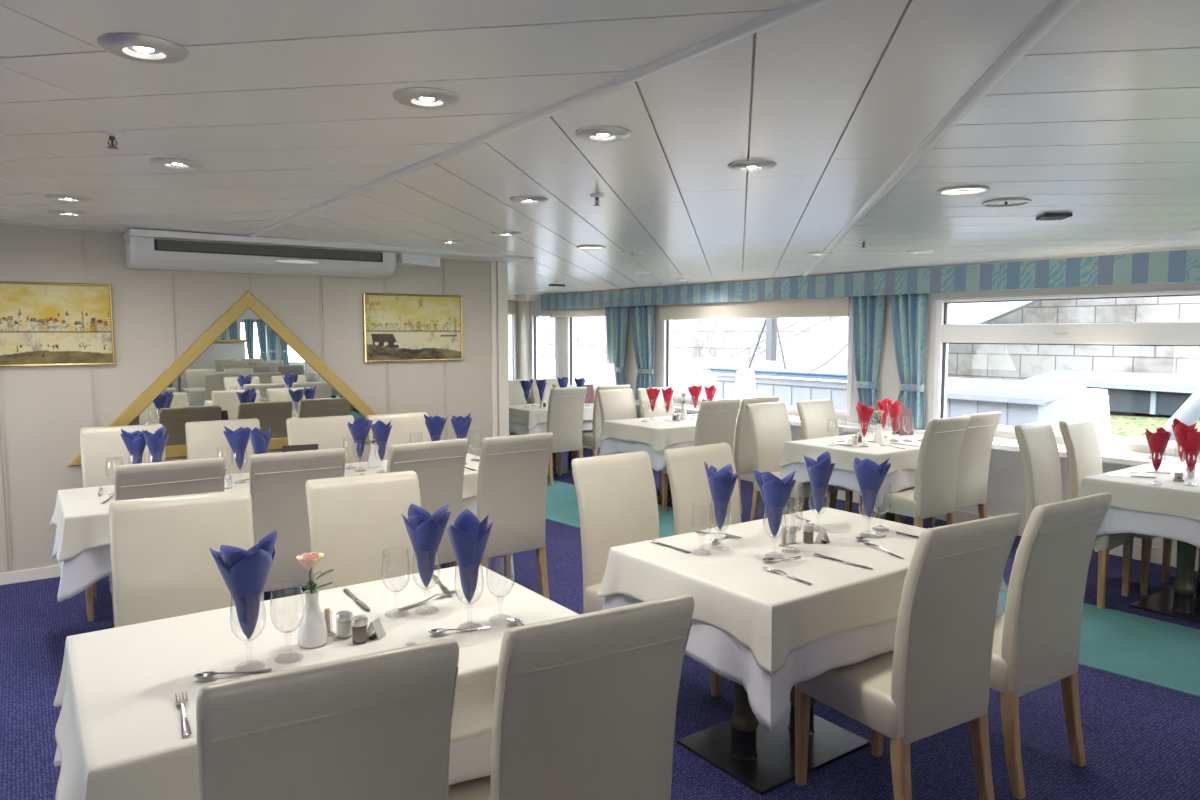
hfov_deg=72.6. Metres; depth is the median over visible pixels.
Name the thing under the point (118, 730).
tablecloth
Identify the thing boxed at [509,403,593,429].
tablecloth
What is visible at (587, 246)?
recessed light
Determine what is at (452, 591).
fork
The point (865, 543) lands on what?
fork
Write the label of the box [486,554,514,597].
bowl
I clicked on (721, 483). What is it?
folded napkin
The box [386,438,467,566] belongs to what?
dining chair
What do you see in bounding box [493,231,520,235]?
recessed light
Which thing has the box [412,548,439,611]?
wine glass
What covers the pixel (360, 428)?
folded napkin
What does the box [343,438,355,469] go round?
wine glass
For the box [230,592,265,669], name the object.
wine glass
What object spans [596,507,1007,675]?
tablecloth
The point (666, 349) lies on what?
window
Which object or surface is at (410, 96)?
recessed light
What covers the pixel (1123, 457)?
windowsill
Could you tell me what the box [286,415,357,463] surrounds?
dining chair
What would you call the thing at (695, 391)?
folded napkin
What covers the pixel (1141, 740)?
floor
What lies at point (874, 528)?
wine glass
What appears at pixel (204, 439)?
dining chair
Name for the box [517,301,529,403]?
trim
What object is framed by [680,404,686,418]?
bud vase
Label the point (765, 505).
bowl
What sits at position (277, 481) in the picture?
dining chair
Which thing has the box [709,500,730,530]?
bowl
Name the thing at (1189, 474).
salt shaker
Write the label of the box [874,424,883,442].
bud vase
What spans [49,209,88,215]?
recessed light
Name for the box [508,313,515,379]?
window
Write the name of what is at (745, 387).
table lamp
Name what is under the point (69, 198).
recessed light
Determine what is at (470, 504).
undercloth
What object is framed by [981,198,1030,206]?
recessed light
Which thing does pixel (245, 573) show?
folded napkin
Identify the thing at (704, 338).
wall
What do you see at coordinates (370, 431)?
rose
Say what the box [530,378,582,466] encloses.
dining chair
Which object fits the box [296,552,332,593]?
rose
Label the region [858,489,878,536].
wine glass
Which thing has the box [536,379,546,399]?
folded napkin
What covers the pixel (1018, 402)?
moored boat
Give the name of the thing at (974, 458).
dining chair
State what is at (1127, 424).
grass bank
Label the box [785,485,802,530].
wine glass
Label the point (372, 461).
bud vase
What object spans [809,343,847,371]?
wire
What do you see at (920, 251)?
recessed light
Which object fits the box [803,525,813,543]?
pepper shaker
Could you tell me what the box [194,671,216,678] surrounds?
spoon bowl
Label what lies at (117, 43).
recessed light
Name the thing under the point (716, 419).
dining chair
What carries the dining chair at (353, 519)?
on the floor
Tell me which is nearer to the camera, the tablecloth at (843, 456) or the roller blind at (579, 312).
the tablecloth at (843, 456)
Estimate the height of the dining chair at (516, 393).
1.012 m
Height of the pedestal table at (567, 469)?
0.738 m
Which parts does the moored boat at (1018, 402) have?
rail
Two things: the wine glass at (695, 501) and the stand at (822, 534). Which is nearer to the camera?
the wine glass at (695, 501)
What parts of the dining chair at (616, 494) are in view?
seat, backrest, leg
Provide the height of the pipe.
0.990 m
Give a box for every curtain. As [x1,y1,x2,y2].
[605,305,654,399]
[852,293,927,429]
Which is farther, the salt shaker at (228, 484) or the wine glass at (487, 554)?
the salt shaker at (228, 484)
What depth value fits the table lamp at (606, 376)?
10.38 m
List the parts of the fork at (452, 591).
handle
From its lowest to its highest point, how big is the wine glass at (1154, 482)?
0.190 m
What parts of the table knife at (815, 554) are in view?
handle, blade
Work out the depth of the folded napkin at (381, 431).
4.74 m
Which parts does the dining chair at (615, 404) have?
backrest, leg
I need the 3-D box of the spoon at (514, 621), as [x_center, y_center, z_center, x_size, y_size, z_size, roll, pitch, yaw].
[-0.195,0.628,2.254,0.170,0.011,0.033,4,6,41]
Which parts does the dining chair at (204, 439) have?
backrest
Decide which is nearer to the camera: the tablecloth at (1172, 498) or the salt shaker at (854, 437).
the tablecloth at (1172, 498)
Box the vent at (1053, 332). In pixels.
[1053,332,1067,333]
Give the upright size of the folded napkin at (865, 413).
0.251 m
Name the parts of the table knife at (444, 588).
handle, blade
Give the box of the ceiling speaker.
[1036,213,1072,220]
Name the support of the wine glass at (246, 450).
on the tablecloth at (82, 523)
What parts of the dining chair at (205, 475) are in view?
seat, leg, backrest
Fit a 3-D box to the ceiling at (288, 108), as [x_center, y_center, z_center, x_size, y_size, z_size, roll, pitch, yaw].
[-1.325,-0.667,0.170,4.500,0.048,19.900,-3,6,-35]
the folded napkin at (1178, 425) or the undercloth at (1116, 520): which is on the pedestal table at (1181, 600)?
the undercloth at (1116, 520)
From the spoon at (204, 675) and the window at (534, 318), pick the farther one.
the window at (534, 318)
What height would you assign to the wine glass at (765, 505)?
0.190 m
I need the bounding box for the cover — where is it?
[396,253,439,267]
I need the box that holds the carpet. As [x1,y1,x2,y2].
[546,479,1199,696]
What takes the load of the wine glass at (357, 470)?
on the tablecloth at (470, 480)
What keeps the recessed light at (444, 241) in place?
in the ceiling at (812, 68)
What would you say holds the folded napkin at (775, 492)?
on the wine glass at (765, 505)
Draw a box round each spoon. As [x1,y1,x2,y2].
[194,668,271,678]
[428,626,489,634]
[507,618,524,624]
[710,534,730,542]
[763,556,800,561]
[855,535,885,540]
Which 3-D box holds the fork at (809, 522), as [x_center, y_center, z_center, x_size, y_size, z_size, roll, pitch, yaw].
[0.891,0.519,3.564,0.024,0.012,0.222,-1,5,-7]
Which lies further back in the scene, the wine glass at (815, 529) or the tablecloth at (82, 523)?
the tablecloth at (82, 523)
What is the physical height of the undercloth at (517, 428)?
0.361 m
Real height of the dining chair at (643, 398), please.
1.012 m
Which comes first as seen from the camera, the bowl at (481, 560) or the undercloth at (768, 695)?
the bowl at (481, 560)
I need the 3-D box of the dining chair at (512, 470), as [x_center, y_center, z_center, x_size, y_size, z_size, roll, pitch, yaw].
[-0.592,0.679,4.742,0.444,1.012,0.549,-3,6,-35]
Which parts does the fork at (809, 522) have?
handle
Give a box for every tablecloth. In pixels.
[50,472,248,562]
[53,565,578,799]
[344,453,479,498]
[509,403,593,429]
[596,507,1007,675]
[598,414,736,451]
[778,431,923,475]
[1077,460,1199,520]
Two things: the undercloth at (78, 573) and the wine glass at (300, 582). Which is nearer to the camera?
the wine glass at (300, 582)
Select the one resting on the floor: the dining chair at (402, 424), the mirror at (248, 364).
the dining chair at (402, 424)
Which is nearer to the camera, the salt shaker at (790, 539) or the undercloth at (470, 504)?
the salt shaker at (790, 539)
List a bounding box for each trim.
[124,229,533,262]
[247,0,833,236]
[490,261,508,436]
[508,294,540,301]
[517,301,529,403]
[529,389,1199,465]
[802,0,1079,276]
[1105,227,1199,253]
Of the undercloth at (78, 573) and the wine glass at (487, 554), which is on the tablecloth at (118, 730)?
the wine glass at (487, 554)
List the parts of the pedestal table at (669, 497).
plate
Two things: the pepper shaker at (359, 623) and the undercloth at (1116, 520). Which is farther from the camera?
the undercloth at (1116, 520)
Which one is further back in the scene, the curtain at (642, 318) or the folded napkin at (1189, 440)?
the curtain at (642, 318)
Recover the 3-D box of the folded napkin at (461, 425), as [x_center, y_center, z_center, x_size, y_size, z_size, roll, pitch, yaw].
[-0.861,0.204,5.083,0.146,0.249,0.121,4,6,41]
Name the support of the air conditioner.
attached to the wall at (158, 315)
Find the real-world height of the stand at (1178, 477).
0.046 m
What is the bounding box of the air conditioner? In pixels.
[125,237,396,277]
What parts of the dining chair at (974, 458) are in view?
leg, backrest, leg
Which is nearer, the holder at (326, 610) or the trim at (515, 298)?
the holder at (326, 610)
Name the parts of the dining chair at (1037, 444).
backrest, leg, seat, leg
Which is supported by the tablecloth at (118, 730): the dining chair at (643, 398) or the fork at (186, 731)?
the fork at (186, 731)
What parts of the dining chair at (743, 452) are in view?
leg, backrest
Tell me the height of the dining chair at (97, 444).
1.012 m
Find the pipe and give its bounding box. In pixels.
[1163,386,1199,440]
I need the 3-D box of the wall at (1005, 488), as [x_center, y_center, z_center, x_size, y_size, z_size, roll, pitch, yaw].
[4.636,0.054,4.480,0.174,2.300,19.900,-3,6,-35]
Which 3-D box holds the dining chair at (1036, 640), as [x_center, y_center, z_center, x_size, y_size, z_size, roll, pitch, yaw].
[1.475,0.820,3.021,0.444,1.012,0.549,-3,6,-32]
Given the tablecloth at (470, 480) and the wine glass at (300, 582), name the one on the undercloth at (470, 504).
the tablecloth at (470, 480)
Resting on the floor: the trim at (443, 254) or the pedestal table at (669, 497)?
the pedestal table at (669, 497)
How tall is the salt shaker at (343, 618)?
0.069 m
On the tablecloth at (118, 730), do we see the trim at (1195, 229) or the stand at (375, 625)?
the stand at (375, 625)
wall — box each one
[0,225,497,572]
[508,296,1199,380]
[508,301,517,379]
[529,248,1199,554]
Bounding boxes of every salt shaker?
[225,475,231,488]
[336,610,352,637]
[786,525,796,543]
[852,435,857,444]
[1186,466,1195,477]
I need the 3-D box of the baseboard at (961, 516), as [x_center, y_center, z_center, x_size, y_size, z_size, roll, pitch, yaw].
[4.562,1.150,4.517,0.016,0.110,19.900,-3,6,-35]
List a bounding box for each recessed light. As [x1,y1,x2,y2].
[45,194,89,201]
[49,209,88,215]
[97,32,188,63]
[150,157,203,168]
[393,87,460,108]
[437,239,462,243]
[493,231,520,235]
[510,196,547,203]
[575,126,630,141]
[577,245,604,249]
[618,252,645,254]
[633,271,650,273]
[676,278,693,280]
[728,159,776,171]
[807,252,832,255]
[906,249,933,253]
[937,186,989,195]
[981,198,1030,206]
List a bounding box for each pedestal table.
[552,451,571,475]
[657,478,672,506]
[677,681,870,794]
[860,494,894,521]
[1129,540,1199,623]
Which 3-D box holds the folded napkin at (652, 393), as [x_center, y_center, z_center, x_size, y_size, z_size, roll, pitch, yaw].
[0.500,-0.006,7.759,0.140,0.231,0.116,1,5,11]
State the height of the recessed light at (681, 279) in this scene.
0.017 m
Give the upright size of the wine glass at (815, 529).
0.190 m
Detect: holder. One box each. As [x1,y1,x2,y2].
[282,444,318,451]
[324,608,333,632]
[583,384,594,402]
[779,527,788,546]
[892,408,913,435]
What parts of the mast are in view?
post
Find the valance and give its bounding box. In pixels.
[541,249,1199,309]
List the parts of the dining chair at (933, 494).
seat, leg, leg, backrest, leg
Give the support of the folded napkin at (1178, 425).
on the wine glass
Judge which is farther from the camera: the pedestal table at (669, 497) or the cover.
the pedestal table at (669, 497)
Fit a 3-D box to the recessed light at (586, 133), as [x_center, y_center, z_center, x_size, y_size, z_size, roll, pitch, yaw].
[0.010,-0.863,2.658,0.184,0.017,0.184,-3,6,-35]
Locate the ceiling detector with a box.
[549,280,564,286]
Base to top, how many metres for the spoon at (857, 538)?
0.011 m
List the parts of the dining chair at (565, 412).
leg, leg, backrest, leg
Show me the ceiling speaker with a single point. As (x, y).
(1050, 216)
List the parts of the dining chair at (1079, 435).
backrest, seat, leg, leg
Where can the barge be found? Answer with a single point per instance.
(687, 371)
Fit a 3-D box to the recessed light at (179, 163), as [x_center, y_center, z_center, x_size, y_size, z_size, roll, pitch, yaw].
[-1.624,-0.908,3.136,0.184,0.017,0.184,-3,6,-35]
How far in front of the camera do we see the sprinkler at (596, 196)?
3.80 m
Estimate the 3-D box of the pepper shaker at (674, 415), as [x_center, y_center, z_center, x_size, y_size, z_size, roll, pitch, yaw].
[0.696,0.157,7.649,0.043,0.069,0.043,-3,6,-35]
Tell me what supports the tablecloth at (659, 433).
on the undercloth at (609, 446)
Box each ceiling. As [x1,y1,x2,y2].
[0,0,797,235]
[255,0,1199,294]
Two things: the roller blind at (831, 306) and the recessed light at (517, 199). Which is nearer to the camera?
the recessed light at (517, 199)
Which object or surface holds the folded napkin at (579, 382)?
on the wine glass
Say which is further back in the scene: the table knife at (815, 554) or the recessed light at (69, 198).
the recessed light at (69, 198)
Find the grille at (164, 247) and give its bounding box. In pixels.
[154,239,382,261]
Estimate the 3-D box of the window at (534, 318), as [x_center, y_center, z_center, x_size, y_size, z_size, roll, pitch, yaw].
[-0.781,-0.738,11.993,0.115,1.050,0.750,-3,6,-35]
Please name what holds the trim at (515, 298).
attached to the wall at (512, 306)
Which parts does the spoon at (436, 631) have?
handle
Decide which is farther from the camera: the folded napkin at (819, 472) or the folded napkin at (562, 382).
the folded napkin at (562, 382)
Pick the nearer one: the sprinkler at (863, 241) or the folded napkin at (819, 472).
the folded napkin at (819, 472)
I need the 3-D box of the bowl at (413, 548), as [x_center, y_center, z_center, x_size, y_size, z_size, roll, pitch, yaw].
[-0.509,0.494,2.393,0.081,0.123,0.081,-3,6,-35]
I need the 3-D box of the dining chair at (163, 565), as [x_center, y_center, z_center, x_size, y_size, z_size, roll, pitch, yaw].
[-1.316,0.851,2.639,0.444,1.012,0.549,-3,5,-29]
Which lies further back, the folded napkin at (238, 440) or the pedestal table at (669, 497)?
the pedestal table at (669, 497)
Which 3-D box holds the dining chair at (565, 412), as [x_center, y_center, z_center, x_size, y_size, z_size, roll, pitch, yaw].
[-0.464,0.355,8.685,0.444,1.012,0.549,-3,6,-35]
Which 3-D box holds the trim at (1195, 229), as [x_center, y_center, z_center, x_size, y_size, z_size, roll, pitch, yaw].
[3.366,-0.968,4.869,0.020,0.043,1.556,1,5,10]
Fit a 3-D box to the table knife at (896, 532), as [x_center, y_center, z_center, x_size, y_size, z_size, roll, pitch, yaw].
[1.286,0.549,3.244,0.020,0.005,0.241,-4,6,-38]
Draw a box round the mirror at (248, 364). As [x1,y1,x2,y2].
[67,291,376,465]
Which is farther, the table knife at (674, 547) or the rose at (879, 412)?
the rose at (879, 412)
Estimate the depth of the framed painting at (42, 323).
5.18 m
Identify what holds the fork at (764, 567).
on the tablecloth at (774, 615)
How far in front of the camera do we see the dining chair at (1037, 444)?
4.93 m
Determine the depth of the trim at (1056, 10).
2.19 m
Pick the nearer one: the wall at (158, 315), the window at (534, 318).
the wall at (158, 315)
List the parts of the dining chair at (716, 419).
leg, backrest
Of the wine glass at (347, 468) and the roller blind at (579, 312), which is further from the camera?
the roller blind at (579, 312)
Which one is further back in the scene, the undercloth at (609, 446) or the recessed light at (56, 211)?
the undercloth at (609, 446)
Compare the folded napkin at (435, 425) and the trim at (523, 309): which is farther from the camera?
the trim at (523, 309)
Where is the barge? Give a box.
[508,354,804,397]
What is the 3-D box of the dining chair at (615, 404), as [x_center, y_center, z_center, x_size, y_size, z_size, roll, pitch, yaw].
[0.303,0.411,8.004,0.444,1.012,0.549,-4,6,-37]
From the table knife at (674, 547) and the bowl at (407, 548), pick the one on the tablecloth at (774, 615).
the table knife at (674, 547)
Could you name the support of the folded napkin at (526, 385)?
on the wine glass
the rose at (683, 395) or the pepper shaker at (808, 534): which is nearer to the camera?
the pepper shaker at (808, 534)
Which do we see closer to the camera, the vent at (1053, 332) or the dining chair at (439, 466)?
the dining chair at (439, 466)
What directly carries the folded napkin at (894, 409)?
on the wine glass
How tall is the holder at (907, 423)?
0.215 m
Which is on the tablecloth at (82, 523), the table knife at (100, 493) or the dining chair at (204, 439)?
the table knife at (100, 493)
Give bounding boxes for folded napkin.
[120,429,148,463]
[141,426,168,462]
[209,530,276,638]
[223,426,251,469]
[250,427,271,453]
[347,416,371,458]
[370,420,391,460]
[401,503,450,587]
[424,414,447,440]
[447,508,492,602]
[451,413,471,438]
[520,379,532,400]
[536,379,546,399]
[557,377,568,387]
[574,377,584,386]
[645,387,659,410]
[662,387,673,411]
[687,385,701,407]
[704,385,716,400]
[704,461,738,529]
[754,470,795,536]
[803,451,834,512]
[853,457,890,517]
[856,401,874,436]
[876,398,892,427]
[887,400,902,431]
[1145,427,1170,470]
[1171,418,1197,461]
[1176,429,1199,471]
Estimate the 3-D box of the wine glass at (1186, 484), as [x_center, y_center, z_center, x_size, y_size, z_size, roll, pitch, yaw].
[3.170,0.365,4.383,0.081,0.190,0.081,4,6,38]
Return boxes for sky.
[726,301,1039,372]
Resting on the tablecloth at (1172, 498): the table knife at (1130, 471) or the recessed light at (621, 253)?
the table knife at (1130, 471)
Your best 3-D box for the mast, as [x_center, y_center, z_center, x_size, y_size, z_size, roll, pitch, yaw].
[2.928,-1.773,13.907,0.240,2.600,0.870,-3,6,-35]
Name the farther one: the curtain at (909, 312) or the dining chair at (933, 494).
the curtain at (909, 312)
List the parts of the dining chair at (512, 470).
leg, leg, leg, backrest, leg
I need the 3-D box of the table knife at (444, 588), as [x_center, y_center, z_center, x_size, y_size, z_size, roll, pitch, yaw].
[-0.510,0.599,2.639,0.020,0.005,0.241,-2,5,-24]
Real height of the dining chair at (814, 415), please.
1.012 m
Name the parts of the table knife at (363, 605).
handle, blade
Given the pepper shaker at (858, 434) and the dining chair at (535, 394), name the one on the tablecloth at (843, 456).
the pepper shaker at (858, 434)
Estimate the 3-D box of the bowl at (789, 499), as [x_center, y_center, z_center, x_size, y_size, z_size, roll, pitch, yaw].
[0.717,0.440,3.055,0.081,0.123,0.081,-3,6,-35]
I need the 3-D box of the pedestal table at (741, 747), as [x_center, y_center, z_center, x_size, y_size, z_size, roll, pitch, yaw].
[0.792,0.943,3.193,1.230,0.738,0.795,-3,6,-35]
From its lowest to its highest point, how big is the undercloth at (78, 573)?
0.362 m
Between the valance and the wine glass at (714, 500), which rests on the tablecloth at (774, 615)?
the wine glass at (714, 500)
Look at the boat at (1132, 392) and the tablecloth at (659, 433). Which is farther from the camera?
the boat at (1132, 392)
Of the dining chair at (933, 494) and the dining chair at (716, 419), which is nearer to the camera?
the dining chair at (933, 494)
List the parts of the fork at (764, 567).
handle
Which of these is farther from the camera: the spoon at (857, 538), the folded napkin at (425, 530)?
the spoon at (857, 538)
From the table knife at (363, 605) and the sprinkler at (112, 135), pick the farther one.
the sprinkler at (112, 135)
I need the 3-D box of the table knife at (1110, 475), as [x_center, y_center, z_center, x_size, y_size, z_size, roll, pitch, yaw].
[3.023,0.434,4.653,0.241,0.005,0.020,2,5,20]
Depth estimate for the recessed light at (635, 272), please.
7.84 m
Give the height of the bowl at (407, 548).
0.123 m
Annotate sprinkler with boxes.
[101,131,122,148]
[590,194,603,205]
[859,239,868,247]
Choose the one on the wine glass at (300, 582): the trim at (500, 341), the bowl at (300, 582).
the bowl at (300, 582)
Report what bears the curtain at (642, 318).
hanging from the valance
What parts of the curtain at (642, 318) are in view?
panel, panel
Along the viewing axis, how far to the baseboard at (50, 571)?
5.19 m
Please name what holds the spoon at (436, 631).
on the tablecloth at (118, 730)
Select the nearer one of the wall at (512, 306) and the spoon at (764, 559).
the spoon at (764, 559)
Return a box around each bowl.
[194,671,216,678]
[230,592,265,641]
[270,582,304,632]
[382,548,409,591]
[412,548,439,589]
[428,628,445,634]
[454,560,483,604]
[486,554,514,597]
[691,501,712,535]
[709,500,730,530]
[763,505,785,538]
[763,558,774,561]
[781,499,802,533]
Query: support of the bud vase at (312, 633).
on the tablecloth at (118, 730)
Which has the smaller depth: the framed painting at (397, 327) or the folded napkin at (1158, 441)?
the folded napkin at (1158, 441)
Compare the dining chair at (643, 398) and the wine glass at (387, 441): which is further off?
the dining chair at (643, 398)
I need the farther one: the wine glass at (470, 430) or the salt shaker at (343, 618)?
the wine glass at (470, 430)
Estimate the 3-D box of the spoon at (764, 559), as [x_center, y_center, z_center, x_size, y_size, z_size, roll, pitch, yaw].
[0.657,0.571,2.947,0.170,0.011,0.033,-2,5,-27]
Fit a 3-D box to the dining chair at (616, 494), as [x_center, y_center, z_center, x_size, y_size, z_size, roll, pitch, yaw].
[0.203,0.773,3.593,0.444,1.012,0.549,-4,6,-37]
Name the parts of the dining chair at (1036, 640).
seat, leg, backrest, leg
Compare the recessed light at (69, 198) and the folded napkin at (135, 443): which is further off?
the folded napkin at (135, 443)
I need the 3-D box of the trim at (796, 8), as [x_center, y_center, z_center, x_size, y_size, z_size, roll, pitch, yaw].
[1.969,-0.600,-0.578,0.040,0.014,14.860,-3,6,-35]
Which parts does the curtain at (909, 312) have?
panel, panel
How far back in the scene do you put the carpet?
4.16 m
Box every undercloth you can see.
[51,528,111,602]
[54,731,491,785]
[462,496,476,516]
[509,420,592,434]
[598,438,734,471]
[602,593,1003,732]
[779,463,915,508]
[1096,506,1199,547]
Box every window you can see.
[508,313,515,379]
[530,314,557,378]
[566,317,608,390]
[661,302,852,415]
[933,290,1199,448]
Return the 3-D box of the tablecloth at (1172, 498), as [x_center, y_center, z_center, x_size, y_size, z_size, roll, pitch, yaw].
[3.432,0.538,4.662,1.211,0.199,0.888,-3,6,-35]
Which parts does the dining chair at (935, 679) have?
leg, seat, leg, leg, backrest, leg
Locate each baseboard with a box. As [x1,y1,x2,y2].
[0,565,60,584]
[583,445,1198,571]
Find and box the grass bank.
[1107,411,1199,437]
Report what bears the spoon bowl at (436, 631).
on the spoon at (436, 631)
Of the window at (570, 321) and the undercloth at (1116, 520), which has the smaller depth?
the undercloth at (1116, 520)
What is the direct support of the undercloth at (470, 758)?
on the pedestal table
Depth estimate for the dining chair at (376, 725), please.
1.42 m
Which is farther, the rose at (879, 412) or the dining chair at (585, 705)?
the rose at (879, 412)
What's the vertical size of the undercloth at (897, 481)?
0.365 m
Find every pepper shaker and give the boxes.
[351,615,367,642]
[672,413,676,420]
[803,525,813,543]
[856,433,861,441]
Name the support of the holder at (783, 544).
on the tablecloth at (774, 615)
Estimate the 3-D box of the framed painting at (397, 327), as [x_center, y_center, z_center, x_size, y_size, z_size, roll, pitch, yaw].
[-1.487,-0.581,6.564,0.830,0.535,0.030,-3,6,-35]
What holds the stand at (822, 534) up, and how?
on the tablecloth at (774, 615)
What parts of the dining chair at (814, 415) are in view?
leg, backrest, leg, seat, leg, leg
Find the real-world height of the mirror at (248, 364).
1.155 m
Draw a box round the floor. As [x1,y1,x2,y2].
[0,448,1199,799]
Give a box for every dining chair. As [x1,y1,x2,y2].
[80,424,164,621]
[109,457,224,627]
[109,490,253,627]
[185,418,276,590]
[196,638,458,799]
[249,448,345,600]
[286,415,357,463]
[305,471,421,590]
[367,412,430,459]
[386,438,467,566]
[446,432,552,598]
[448,594,694,799]
[509,380,525,435]
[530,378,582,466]
[547,387,586,484]
[571,451,720,696]
[572,384,629,459]
[597,388,661,494]
[637,387,674,417]
[662,399,740,510]
[664,443,740,534]
[733,396,778,513]
[746,401,833,520]
[795,513,1021,799]
[797,399,880,518]
[862,416,969,527]
[902,411,1000,527]
[990,493,1111,798]
[1014,421,1133,608]
[1059,417,1171,595]
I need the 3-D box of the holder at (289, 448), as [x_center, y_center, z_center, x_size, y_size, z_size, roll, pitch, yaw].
[-1.778,0.343,4.854,0.200,0.155,0.100,-2,5,-27]
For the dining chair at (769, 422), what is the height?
1.012 m
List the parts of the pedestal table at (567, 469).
plate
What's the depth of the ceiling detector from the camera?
9.10 m
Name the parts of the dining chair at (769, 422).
leg, backrest, leg, seat, leg, leg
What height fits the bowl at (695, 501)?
0.123 m
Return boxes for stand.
[368,618,385,639]
[815,529,829,542]
[1173,472,1183,481]
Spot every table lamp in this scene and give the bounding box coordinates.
[597,364,615,385]
[733,371,756,400]
[1073,388,1111,433]
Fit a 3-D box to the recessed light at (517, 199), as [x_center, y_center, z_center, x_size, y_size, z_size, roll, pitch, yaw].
[-0.342,-0.963,3.939,0.184,0.017,0.184,-3,6,-35]
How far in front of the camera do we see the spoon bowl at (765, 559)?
2.93 m
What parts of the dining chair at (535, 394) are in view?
backrest, leg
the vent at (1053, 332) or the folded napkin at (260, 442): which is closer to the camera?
the folded napkin at (260, 442)
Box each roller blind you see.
[550,307,605,317]
[659,297,849,319]
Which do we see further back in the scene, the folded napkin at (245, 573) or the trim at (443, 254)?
the trim at (443, 254)
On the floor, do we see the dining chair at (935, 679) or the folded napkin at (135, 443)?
the dining chair at (935, 679)
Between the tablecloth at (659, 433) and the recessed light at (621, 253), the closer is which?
the recessed light at (621, 253)
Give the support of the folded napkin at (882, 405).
on the wine glass
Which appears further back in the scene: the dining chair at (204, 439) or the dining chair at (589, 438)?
the dining chair at (589, 438)
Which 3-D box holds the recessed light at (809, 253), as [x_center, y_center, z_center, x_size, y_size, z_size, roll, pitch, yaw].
[1.631,-1.084,6.054,0.184,0.017,0.184,-3,6,-35]
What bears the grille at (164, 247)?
attached to the air conditioner
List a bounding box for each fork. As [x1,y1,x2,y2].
[175,691,191,736]
[398,590,458,609]
[692,530,741,537]
[761,566,811,584]
[794,514,815,524]
[862,542,903,557]
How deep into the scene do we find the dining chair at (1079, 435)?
5.19 m
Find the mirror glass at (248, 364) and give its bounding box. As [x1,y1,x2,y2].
[128,308,366,445]
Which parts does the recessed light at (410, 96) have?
bulb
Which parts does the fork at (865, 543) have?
handle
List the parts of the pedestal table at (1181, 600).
plate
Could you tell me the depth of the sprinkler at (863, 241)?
5.29 m
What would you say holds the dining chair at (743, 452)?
on the floor
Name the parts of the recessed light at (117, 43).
bulb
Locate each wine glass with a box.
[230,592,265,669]
[234,450,247,483]
[270,582,304,660]
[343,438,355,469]
[353,439,366,471]
[374,441,388,473]
[382,548,409,613]
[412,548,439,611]
[454,560,483,630]
[469,430,481,460]
[486,554,514,618]
[691,501,712,552]
[709,500,730,547]
[763,505,785,556]
[781,499,802,550]
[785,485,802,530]
[809,486,828,531]
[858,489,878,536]
[872,483,891,531]
[1148,449,1165,485]
[1182,453,1199,486]
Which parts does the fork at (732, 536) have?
handle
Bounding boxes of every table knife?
[98,487,102,495]
[343,588,369,610]
[432,574,451,596]
[648,539,690,552]
[813,553,872,568]
[896,532,918,537]
[1110,475,1155,477]
[1130,471,1170,473]
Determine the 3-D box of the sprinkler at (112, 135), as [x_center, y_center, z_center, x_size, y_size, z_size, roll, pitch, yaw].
[-1.603,-0.853,2.685,0.064,0.049,0.064,-3,6,-35]
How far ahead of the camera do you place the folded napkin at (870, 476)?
3.26 m
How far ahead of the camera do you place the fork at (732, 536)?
3.29 m
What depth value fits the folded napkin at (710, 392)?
7.94 m
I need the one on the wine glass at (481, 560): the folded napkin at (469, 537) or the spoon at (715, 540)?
the folded napkin at (469, 537)
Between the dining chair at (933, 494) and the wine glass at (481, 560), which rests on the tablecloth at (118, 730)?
the wine glass at (481, 560)
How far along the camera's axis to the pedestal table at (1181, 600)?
4.58 m
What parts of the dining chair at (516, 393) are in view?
backrest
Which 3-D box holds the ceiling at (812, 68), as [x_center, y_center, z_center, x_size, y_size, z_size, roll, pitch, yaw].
[0.713,-0.786,1.613,9.500,0.207,19.900,-3,6,-35]
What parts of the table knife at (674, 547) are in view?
blade, handle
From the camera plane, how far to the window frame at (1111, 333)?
6.04 m
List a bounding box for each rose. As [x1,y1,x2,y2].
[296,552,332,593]
[369,429,375,443]
[678,393,686,403]
[872,410,884,423]
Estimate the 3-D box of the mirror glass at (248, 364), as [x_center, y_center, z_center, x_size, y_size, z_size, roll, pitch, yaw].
[-2.512,-0.186,5.878,1.874,0.954,0.003,-3,6,-35]
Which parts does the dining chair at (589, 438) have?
leg, seat, leg, backrest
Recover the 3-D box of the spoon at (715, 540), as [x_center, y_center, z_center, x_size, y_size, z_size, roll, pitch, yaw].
[0.481,0.547,3.237,0.033,0.011,0.170,3,6,33]
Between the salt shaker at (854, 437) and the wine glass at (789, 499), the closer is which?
the wine glass at (789, 499)
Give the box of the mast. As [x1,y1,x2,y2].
[748,318,785,369]
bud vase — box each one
[298,589,327,647]
[368,443,379,466]
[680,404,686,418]
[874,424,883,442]
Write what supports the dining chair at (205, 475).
on the floor
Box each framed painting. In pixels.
[0,281,114,366]
[363,293,462,361]
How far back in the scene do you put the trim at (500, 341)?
7.03 m
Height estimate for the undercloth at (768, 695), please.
0.360 m
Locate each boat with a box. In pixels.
[708,367,1108,434]
[1022,370,1199,415]
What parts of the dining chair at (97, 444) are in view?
leg, leg, backrest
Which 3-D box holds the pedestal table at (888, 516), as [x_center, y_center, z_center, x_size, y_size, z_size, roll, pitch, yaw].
[2.132,0.694,6.236,1.190,0.738,0.770,-3,6,-35]
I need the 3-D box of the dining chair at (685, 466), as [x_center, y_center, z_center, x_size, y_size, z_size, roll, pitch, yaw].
[0.640,0.749,3.890,0.444,1.012,0.549,-4,6,-38]
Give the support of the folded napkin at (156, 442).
on the wine glass

